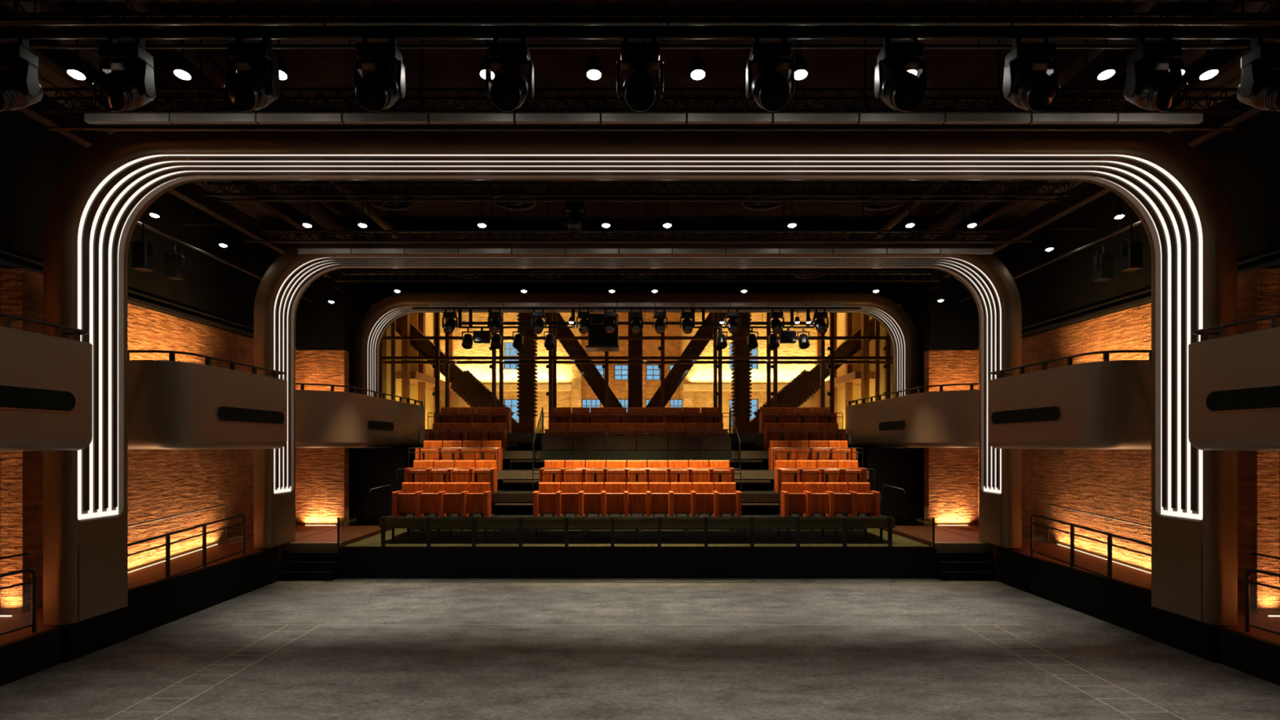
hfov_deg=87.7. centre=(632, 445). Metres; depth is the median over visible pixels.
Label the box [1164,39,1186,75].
work lamp
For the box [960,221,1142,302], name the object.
pipe
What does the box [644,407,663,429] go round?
seat
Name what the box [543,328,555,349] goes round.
light
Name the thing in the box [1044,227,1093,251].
work lamp
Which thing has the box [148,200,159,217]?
work lamp
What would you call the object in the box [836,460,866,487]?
seat
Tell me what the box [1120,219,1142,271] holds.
loudspeaker
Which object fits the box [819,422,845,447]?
seat
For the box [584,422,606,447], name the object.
seat
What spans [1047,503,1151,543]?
wall handrail
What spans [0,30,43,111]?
head
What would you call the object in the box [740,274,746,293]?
work lamp
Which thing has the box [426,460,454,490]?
seat
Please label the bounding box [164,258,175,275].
grille
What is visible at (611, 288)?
work lamp
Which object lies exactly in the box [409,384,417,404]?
pilaster
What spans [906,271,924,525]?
wall
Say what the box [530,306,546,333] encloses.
head
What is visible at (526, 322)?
pipe
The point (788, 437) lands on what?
seat
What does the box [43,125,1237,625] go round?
arch
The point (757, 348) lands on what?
window
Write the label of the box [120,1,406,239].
duct
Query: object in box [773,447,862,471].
rail
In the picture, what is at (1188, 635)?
plinth
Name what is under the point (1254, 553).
wall handrail
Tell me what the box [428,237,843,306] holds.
batten
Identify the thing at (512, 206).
ceiling vent
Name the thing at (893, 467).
wall
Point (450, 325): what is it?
head
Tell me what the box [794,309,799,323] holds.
work lamp
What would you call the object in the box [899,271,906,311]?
wall
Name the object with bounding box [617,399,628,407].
window
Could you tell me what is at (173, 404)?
balcony
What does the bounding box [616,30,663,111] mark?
head
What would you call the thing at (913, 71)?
work lamp
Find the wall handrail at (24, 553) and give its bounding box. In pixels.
[0,552,28,559]
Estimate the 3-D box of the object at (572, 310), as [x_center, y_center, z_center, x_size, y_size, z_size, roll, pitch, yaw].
[-1.674,-3.581,18.750,0.080,0.562,0.080,0,0,0]
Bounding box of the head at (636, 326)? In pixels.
[628,306,643,333]
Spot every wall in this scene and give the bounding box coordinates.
[0,69,296,613]
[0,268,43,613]
[128,547,279,637]
[295,244,348,525]
[348,271,365,525]
[355,448,408,525]
[365,271,373,312]
[379,447,893,514]
[395,312,433,429]
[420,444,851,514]
[440,312,829,433]
[571,312,581,412]
[682,318,693,407]
[836,312,875,429]
[864,448,917,528]
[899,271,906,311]
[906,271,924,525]
[924,244,977,525]
[977,69,1279,613]
[995,547,1151,637]
[1237,268,1279,613]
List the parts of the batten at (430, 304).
panel, panel, panel, panel, panel, panel, panel, panel, panel, panel, panel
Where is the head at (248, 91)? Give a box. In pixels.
[224,30,280,111]
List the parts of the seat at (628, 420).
armrest, backrest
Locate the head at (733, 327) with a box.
[724,306,740,333]
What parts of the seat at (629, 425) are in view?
backrest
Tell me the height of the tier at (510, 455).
2.889 m
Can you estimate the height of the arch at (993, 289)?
6.780 m
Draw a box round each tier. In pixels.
[407,490,880,536]
[414,450,857,514]
[420,469,868,530]
[424,433,848,514]
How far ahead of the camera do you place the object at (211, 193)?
11.79 m
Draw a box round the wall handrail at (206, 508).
[128,503,226,543]
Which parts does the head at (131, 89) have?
yoke arm, yoke arm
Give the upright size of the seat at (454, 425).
0.831 m
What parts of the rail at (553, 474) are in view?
post, post, post, post, post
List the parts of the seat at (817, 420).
armrest, backrest, armrest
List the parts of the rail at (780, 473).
post, post, post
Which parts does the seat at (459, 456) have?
armrest, backrest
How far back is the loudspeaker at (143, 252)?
11.78 m
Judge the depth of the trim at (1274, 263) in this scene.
13.38 m
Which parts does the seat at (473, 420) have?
armrest, backrest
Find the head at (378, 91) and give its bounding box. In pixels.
[353,30,405,111]
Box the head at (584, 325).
[576,306,591,333]
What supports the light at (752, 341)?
hanging from the pipe at (731, 272)
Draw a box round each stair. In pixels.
[280,542,343,580]
[930,542,995,580]
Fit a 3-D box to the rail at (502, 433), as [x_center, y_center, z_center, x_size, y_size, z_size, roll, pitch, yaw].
[-5.000,-0.155,19.380,2.464,0.631,0.040,0,0,0]
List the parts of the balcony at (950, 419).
handrail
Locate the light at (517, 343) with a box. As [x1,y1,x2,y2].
[512,328,524,349]
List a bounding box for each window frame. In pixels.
[379,312,893,429]
[382,312,893,412]
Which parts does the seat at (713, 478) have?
armrest, backrest, armrest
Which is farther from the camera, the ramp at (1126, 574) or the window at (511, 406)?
the window at (511, 406)
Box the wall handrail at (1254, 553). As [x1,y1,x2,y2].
[1250,552,1279,559]
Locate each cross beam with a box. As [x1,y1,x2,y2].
[79,114,1182,134]
[253,217,1021,233]
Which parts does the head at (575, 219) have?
yoke arm, yoke arm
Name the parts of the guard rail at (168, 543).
post, rail, rail, rail, post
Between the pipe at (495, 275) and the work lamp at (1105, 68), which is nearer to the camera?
the work lamp at (1105, 68)
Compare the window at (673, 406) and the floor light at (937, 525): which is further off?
the window at (673, 406)
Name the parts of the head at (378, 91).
yoke arm, yoke arm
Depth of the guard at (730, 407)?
18.53 m
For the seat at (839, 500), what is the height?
0.831 m
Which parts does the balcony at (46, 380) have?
rail post, handrail, rail post, rail post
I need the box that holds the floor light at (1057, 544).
[1057,543,1151,573]
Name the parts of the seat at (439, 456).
armrest, backrest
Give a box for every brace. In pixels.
[395,316,524,433]
[544,312,625,422]
[643,312,726,422]
[742,317,875,433]
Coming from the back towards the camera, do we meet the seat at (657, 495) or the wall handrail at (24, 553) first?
the seat at (657, 495)
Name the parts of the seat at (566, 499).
armrest, backrest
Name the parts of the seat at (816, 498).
armrest, backrest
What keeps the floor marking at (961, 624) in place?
on the floor at (329, 672)
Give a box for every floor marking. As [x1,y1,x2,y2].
[105,624,320,719]
[960,624,1184,719]
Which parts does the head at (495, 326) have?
yoke arm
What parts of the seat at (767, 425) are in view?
armrest, backrest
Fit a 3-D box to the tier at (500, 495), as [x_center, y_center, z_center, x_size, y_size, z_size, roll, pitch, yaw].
[0.105,1.790,17.528,12.550,1.121,1.396,0,0,0]
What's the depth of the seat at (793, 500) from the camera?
16.30 m
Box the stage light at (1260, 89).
[1235,30,1279,111]
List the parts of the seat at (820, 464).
armrest, backrest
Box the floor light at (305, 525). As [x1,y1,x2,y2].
[305,524,335,525]
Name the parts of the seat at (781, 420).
armrest, backrest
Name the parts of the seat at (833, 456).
armrest, backrest, armrest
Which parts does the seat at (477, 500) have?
armrest, backrest, armrest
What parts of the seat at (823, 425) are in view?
armrest, backrest, armrest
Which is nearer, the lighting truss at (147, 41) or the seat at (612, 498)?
the lighting truss at (147, 41)
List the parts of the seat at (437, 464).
armrest, backrest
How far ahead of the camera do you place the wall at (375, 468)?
19.50 m
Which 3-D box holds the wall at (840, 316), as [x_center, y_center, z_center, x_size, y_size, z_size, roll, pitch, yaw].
[10.405,-2.100,27.800,0.600,10.900,13.200,0,0,0]
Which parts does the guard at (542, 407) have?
post, rail, post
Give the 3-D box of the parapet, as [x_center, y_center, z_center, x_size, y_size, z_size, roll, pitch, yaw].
[0.105,0.156,19.305,5.560,0.850,0.030,0,0,0]
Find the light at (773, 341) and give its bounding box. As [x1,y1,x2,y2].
[767,330,779,349]
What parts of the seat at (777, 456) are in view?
armrest, backrest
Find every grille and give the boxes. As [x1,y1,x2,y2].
[132,248,143,266]
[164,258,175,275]
[589,315,616,345]
[1102,259,1113,276]
[1130,248,1142,266]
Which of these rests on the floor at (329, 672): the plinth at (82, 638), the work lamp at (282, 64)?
the plinth at (82, 638)
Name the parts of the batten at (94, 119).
panel, panel, panel, panel, panel, panel, panel, panel, panel, panel, panel, panel, panel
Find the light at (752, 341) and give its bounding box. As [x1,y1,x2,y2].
[746,328,758,349]
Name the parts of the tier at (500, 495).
support leg, support leg, support leg, support leg, support leg, support leg, support leg, support leg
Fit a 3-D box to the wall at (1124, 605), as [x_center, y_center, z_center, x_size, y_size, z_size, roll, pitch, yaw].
[8.239,2.680,12.765,0.128,0.740,4.470,0,0,0]
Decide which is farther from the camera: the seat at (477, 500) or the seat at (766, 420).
the seat at (766, 420)
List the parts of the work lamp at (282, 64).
stem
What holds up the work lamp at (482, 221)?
hanging from the pipe
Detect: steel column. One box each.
[516,312,537,433]
[628,312,642,407]
[731,312,751,433]
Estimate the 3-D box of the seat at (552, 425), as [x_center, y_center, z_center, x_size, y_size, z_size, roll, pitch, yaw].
[-2.263,-0.255,19.775,0.618,0.831,0.609,0,0,0]
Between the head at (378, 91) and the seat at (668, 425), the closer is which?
the head at (378, 91)
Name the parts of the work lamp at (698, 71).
stem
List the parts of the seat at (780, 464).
armrest, backrest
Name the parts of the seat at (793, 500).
armrest, backrest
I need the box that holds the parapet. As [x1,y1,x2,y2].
[540,435,732,465]
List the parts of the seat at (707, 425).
armrest, backrest, armrest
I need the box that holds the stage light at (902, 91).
[874,30,926,111]
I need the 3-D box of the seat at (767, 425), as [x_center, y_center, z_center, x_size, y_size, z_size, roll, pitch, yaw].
[4.198,-0.255,19.775,0.590,0.831,0.609,0,0,0]
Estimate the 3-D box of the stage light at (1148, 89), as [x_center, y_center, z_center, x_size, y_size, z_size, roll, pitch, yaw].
[4.606,-3.270,5.885,0.410,0.758,0.527,0,0,0]
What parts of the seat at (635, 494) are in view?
armrest, backrest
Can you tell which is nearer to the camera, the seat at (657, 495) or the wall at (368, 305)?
the seat at (657, 495)
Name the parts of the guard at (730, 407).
post, rail, post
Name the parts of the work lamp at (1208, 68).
stem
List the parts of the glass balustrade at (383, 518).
post, post, post, post, post, post, post, rail, rail, post, post, post, post, post, post, post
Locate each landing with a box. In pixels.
[287,525,391,551]
[882,525,986,551]
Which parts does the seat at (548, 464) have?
armrest, backrest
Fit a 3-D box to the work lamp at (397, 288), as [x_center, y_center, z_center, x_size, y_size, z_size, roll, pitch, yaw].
[-6.112,-4.201,17.302,0.170,0.464,0.179,0,0,0]
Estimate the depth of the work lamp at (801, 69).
6.96 m
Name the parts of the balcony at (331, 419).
rail post, handrail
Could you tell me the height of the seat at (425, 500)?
0.831 m
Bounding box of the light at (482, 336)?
[473,328,490,343]
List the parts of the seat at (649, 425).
backrest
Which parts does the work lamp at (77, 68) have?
stem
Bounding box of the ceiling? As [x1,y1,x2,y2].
[4,1,1275,244]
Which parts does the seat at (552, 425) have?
armrest, backrest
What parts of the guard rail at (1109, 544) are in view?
post, rail, rail, rail, post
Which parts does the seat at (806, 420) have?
armrest, backrest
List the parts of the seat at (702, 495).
armrest, backrest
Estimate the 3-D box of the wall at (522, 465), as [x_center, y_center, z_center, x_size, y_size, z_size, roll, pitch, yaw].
[0.105,1.655,21.675,14.000,3.390,0.150,0,0,0]
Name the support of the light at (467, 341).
hanging from the pipe at (495, 275)
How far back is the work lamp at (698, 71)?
6.96 m
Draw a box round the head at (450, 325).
[441,306,457,333]
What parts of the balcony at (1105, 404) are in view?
rail post, rail post, rail post, rail post, handrail, rail post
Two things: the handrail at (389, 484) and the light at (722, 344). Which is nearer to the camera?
the handrail at (389, 484)
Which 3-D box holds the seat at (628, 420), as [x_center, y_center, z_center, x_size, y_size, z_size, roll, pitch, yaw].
[0.073,-0.789,20.875,0.618,0.831,0.609,0,0,0]
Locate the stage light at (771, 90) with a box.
[745,30,795,111]
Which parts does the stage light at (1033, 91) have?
yoke arm, yoke arm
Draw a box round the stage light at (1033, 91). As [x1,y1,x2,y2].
[1002,30,1059,111]
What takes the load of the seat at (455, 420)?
on the tier at (517, 440)
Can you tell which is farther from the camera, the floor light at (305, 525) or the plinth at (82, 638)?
the floor light at (305, 525)
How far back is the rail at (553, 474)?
17.17 m
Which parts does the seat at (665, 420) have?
armrest, backrest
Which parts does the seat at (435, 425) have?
armrest, backrest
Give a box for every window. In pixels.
[503,342,518,368]
[503,399,519,422]
[581,399,600,426]
[594,364,604,378]
[613,364,628,380]
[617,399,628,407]
[645,364,660,380]
[670,399,682,412]
[728,342,758,368]
[728,399,758,426]
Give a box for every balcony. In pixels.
[0,312,92,451]
[128,350,287,449]
[295,382,424,448]
[846,382,979,448]
[988,350,1151,449]
[1188,313,1279,451]
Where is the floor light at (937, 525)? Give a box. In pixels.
[937,524,968,525]
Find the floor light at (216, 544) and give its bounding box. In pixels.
[128,543,217,573]
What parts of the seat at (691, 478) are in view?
armrest, backrest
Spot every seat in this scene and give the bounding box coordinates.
[391,482,424,516]
[404,460,434,488]
[414,482,446,516]
[415,440,443,460]
[425,422,450,447]
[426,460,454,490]
[433,407,457,428]
[435,440,462,463]
[437,482,468,516]
[444,422,469,447]
[447,460,475,490]
[452,407,475,423]
[455,440,482,467]
[461,482,491,516]
[462,422,488,447]
[468,460,497,493]
[470,407,493,429]
[475,440,502,470]
[482,422,506,450]
[488,407,511,433]
[533,482,559,516]
[539,460,564,488]
[544,422,568,435]
[549,407,571,422]
[555,482,582,516]
[560,460,585,482]
[564,422,587,447]
[568,407,589,426]
[578,482,604,516]
[582,460,605,490]
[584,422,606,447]
[587,407,608,422]
[601,482,626,516]
[603,460,626,490]
[604,422,626,449]
[606,407,626,429]
[623,482,647,516]
[624,422,645,447]
[624,460,646,490]
[625,407,644,429]
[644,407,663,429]
[644,422,665,435]
[645,460,667,490]
[646,482,669,516]
[662,407,681,429]
[663,422,684,447]
[666,460,688,490]
[668,482,691,516]
[680,407,700,423]
[683,422,703,449]
[687,460,708,490]
[690,482,713,516]
[699,407,723,429]
[702,422,728,435]
[707,460,734,488]
[712,482,741,516]
[759,407,778,433]
[763,422,784,450]
[768,440,790,470]
[773,460,797,493]
[777,407,796,423]
[780,482,805,516]
[782,422,803,447]
[788,440,810,462]
[795,407,814,426]
[795,460,818,490]
[800,422,822,447]
[802,482,828,516]
[808,440,830,460]
[812,407,836,429]
[816,460,839,482]
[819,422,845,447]
[825,482,851,516]
[827,440,855,462]
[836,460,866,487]
[847,482,879,516]
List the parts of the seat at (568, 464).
armrest, backrest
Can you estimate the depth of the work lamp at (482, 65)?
6.97 m
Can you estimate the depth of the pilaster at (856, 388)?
29.40 m
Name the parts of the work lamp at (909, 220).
stem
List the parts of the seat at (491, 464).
armrest, backrest, armrest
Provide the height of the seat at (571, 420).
0.831 m
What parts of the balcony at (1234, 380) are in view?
rail post, rail post, handrail, rail post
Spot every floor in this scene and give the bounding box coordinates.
[0,577,1279,719]
[419,434,851,444]
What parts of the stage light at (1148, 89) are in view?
yoke arm, yoke arm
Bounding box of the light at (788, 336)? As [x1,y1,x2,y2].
[779,328,795,343]
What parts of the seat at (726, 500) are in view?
armrest, backrest, armrest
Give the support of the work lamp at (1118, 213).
attached to the wall at (1246, 158)
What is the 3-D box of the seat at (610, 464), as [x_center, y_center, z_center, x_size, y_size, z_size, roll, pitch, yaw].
[-0.472,0.813,17.575,0.586,0.831,0.609,0,0,0]
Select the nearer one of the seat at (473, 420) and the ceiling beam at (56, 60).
the ceiling beam at (56, 60)
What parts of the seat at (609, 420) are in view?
armrest, backrest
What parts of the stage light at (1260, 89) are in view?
yoke arm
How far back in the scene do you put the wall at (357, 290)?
19.94 m
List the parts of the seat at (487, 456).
armrest, backrest, armrest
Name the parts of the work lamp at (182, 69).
stem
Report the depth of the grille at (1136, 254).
11.77 m
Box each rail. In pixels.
[0,568,35,635]
[128,513,244,582]
[396,468,492,493]
[408,447,497,471]
[418,429,503,450]
[427,412,507,433]
[532,468,741,493]
[539,429,733,450]
[542,412,729,433]
[762,412,843,433]
[767,429,852,450]
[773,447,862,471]
[778,468,875,493]
[1030,513,1151,582]
[1244,568,1279,635]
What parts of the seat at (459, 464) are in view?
armrest, backrest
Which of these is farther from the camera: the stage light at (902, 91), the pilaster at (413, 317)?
the pilaster at (413, 317)
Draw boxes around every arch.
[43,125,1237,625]
[253,239,1021,547]
[353,293,919,519]
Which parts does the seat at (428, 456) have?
armrest, backrest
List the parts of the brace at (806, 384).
gusset plate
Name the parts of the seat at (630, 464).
armrest, backrest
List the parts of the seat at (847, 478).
armrest, backrest, armrest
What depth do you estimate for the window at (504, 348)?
34.19 m
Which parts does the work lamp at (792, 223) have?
stem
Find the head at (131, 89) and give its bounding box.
[92,30,155,111]
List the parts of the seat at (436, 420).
armrest, backrest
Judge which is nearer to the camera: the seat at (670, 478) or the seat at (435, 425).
the seat at (670, 478)
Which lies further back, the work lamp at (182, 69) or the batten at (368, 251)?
the batten at (368, 251)
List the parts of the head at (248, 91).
yoke arm, yoke arm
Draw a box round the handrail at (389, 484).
[368,484,391,515]
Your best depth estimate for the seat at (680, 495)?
16.30 m
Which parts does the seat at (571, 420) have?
armrest, backrest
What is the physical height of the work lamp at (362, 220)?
0.464 m
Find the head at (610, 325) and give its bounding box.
[602,306,617,333]
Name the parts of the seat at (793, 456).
armrest, backrest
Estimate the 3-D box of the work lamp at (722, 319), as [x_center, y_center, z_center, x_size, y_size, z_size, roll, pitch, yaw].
[2.467,-3.573,18.452,0.144,0.395,0.152,0,0,0]
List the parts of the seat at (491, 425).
armrest, backrest, armrest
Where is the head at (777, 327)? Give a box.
[768,306,784,333]
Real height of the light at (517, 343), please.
0.626 m
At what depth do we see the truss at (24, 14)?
7.33 m
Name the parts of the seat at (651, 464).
armrest, backrest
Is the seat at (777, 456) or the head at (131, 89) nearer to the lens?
the head at (131, 89)
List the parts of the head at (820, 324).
yoke arm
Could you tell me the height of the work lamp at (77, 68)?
0.464 m
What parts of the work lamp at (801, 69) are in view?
stem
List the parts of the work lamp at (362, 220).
stem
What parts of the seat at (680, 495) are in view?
armrest, backrest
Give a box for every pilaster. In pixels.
[382,324,391,399]
[409,312,417,372]
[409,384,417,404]
[853,312,861,372]
[853,384,861,404]
[880,323,893,399]
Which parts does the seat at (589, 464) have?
armrest, backrest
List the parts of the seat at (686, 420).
backrest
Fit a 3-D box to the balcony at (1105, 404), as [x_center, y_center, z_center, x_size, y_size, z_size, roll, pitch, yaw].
[8.673,-0.756,12.783,2.024,1.652,3.565,0,0,0]
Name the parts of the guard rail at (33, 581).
rail, rail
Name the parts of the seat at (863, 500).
armrest, backrest, armrest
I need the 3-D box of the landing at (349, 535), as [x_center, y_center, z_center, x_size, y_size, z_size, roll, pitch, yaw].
[-7.425,2.655,17.171,1.320,0.790,3.138,0,0,0]
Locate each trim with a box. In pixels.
[0,249,297,349]
[974,249,1279,349]
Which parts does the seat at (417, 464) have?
armrest, backrest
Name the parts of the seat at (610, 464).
armrest, backrest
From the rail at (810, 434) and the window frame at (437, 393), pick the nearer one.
the rail at (810, 434)
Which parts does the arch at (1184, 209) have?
kick panel, kick panel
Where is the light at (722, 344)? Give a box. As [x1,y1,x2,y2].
[715,328,727,349]
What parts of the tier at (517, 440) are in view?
support leg, support leg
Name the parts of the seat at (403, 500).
armrest, backrest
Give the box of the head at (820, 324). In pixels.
[812,306,828,333]
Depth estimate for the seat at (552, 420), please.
20.70 m
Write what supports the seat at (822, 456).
on the tier at (503, 474)
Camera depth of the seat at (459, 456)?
18.50 m
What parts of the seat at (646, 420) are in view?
armrest, backrest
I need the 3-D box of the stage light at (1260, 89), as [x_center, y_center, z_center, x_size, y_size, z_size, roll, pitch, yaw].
[5.639,-3.270,5.885,0.410,0.758,0.527,0,0,0]
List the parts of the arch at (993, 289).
kick panel, kick panel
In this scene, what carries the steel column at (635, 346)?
on the floor
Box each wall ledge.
[484,384,571,391]
[682,384,786,391]
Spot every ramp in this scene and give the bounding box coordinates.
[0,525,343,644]
[929,525,1279,644]
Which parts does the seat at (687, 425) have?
backrest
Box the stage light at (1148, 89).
[1123,30,1188,111]
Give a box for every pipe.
[0,0,1279,25]
[0,0,1279,31]
[0,0,1279,39]
[29,0,1250,48]
[47,48,1234,130]
[137,221,313,302]
[337,235,937,270]
[412,271,861,309]
[461,275,571,328]
[462,271,813,324]
[694,271,813,328]
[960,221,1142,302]
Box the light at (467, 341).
[461,328,473,349]
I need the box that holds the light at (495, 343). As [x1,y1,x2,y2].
[490,331,502,349]
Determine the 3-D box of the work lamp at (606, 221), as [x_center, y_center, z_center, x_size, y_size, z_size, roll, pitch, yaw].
[-0.488,-4.193,12.102,0.170,0.464,0.179,0,0,0]
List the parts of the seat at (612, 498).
armrest, backrest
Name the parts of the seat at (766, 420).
armrest, backrest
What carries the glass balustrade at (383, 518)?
on the platform
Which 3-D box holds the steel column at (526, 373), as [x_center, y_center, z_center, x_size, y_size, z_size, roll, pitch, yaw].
[-4.306,-3.850,27.200,0.770,7.000,0.500,0,0,0]
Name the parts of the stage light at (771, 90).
yoke arm, yoke arm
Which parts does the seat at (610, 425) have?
armrest, backrest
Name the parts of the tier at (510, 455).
support leg, support leg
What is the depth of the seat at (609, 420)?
20.70 m
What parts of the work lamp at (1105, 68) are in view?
stem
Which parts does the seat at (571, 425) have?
armrest, backrest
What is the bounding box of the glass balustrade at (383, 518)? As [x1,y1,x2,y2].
[337,516,934,547]
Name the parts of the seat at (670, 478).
armrest, backrest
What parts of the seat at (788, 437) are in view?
armrest, backrest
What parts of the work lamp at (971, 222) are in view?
stem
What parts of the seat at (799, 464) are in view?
armrest, backrest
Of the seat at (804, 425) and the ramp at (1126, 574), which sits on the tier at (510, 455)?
the seat at (804, 425)
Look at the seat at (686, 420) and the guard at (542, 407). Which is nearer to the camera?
the guard at (542, 407)
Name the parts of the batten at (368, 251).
panel, panel, panel, panel, panel, panel, panel, panel, panel, panel, panel, panel, panel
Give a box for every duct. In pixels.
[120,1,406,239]
[865,1,1162,239]
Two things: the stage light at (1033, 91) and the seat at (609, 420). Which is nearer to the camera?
the stage light at (1033, 91)
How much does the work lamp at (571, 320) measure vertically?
0.395 m
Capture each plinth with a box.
[56,605,129,662]
[1149,605,1224,662]
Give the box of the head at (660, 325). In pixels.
[652,306,667,333]
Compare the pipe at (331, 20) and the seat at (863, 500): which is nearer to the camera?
the pipe at (331, 20)
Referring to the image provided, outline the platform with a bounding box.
[338,528,936,578]
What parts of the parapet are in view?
panel, panel, panel, panel, panel, panel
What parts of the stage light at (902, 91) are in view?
yoke arm, yoke arm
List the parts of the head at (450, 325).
yoke arm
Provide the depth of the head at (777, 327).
18.34 m
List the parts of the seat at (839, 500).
armrest, backrest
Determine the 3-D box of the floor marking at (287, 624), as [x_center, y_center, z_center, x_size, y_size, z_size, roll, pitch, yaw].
[-5.580,3.048,7.660,0.564,0.002,7.320,0,0,0]
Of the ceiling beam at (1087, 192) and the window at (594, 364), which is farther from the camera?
the window at (594, 364)
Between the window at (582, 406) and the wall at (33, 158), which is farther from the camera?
the window at (582, 406)
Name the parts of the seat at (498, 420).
armrest, backrest, armrest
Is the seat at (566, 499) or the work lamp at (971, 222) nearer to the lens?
the work lamp at (971, 222)
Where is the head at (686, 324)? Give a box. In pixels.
[680,306,694,333]
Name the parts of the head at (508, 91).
yoke arm, yoke arm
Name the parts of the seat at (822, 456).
armrest, backrest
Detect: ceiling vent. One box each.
[366,180,413,210]
[492,180,537,210]
[741,180,786,210]
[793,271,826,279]
[860,180,906,210]
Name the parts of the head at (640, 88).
yoke arm, yoke arm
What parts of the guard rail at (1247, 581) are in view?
rail, rail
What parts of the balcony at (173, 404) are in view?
rail post, handrail, rail post, rail post, rail post, rail post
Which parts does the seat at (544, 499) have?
armrest, backrest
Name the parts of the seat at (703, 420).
armrest, backrest, armrest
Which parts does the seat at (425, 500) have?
armrest, backrest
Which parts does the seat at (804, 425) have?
armrest, backrest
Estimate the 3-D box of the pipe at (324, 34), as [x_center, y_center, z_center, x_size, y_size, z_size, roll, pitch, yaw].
[0.105,-4.625,5.900,15.200,2.051,0.060,0,0,0]
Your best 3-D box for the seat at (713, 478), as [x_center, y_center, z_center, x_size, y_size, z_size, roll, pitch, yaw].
[2.313,0.813,17.575,0.646,0.831,0.609,0,0,0]
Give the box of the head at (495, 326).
[487,306,502,333]
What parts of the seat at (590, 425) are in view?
backrest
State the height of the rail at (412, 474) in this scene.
0.631 m
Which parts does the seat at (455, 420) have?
armrest, backrest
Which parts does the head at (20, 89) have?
yoke arm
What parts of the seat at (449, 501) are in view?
armrest, backrest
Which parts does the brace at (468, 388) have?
gusset plate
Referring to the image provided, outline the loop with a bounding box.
[882,484,905,515]
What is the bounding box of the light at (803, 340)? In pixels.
[796,328,809,349]
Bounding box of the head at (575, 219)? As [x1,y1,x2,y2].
[563,196,586,233]
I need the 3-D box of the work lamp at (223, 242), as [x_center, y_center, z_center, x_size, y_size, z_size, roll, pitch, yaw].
[-8.985,-4.410,14.002,0.939,0.480,0.179,0,0,0]
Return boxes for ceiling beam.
[0,2,337,239]
[0,69,331,277]
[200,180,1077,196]
[936,4,1279,239]
[942,70,1279,277]
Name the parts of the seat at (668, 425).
backrest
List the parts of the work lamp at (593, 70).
stem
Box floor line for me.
[229,624,1022,625]
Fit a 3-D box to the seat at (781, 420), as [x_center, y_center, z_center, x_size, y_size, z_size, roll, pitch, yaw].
[4.829,-0.789,20.875,0.590,0.831,0.609,0,0,0]
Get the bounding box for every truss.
[0,0,1279,28]
[2,11,1277,44]
[41,6,1239,113]
[260,180,1016,243]
[333,235,941,281]
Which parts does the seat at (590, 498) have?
armrest, backrest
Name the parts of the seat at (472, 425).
armrest, backrest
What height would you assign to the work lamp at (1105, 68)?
0.464 m
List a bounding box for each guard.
[532,407,542,471]
[729,407,741,471]
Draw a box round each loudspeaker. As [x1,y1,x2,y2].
[132,219,154,271]
[164,240,184,279]
[585,271,619,351]
[1093,240,1113,281]
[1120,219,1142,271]
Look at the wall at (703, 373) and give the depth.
34.00 m
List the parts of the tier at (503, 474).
support leg, support leg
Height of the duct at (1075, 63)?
0.240 m
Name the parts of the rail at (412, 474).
post, post, post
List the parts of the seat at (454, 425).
armrest, backrest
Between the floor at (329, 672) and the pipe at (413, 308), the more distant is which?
the pipe at (413, 308)
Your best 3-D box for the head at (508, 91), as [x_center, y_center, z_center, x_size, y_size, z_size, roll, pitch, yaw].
[-1.087,-3.270,5.885,0.410,0.758,0.527,0,0,0]
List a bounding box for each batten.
[84,1,1203,125]
[297,180,993,254]
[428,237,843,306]
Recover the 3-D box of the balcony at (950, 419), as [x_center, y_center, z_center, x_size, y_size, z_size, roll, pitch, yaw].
[8.673,-0.756,20.475,2.024,1.652,7.250,0,0,0]
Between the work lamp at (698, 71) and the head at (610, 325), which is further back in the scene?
the head at (610, 325)
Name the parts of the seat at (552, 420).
armrest, backrest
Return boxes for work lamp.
[66,39,87,80]
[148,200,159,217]
[173,39,192,80]
[182,223,227,247]
[277,39,288,80]
[302,201,312,227]
[328,284,343,302]
[357,201,367,227]
[393,274,400,293]
[477,201,486,227]
[479,39,495,79]
[520,275,527,293]
[568,309,573,323]
[586,39,602,80]
[601,201,610,227]
[608,274,615,293]
[651,274,657,293]
[662,201,671,227]
[689,39,706,80]
[719,309,724,323]
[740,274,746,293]
[786,201,796,227]
[794,39,808,80]
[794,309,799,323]
[805,309,811,323]
[872,275,879,293]
[901,39,917,75]
[905,201,915,227]
[928,284,944,302]
[966,201,977,227]
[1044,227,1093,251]
[1096,39,1115,80]
[1113,195,1124,219]
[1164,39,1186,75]
[1197,39,1219,80]
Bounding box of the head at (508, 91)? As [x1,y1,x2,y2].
[484,30,533,111]
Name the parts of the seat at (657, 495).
armrest, backrest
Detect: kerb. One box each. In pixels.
[0,626,62,686]
[1217,626,1279,685]
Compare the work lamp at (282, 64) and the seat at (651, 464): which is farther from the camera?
the seat at (651, 464)
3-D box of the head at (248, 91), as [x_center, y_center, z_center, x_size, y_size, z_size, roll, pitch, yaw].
[-3.359,-3.270,5.885,0.410,0.758,0.527,0,0,0]

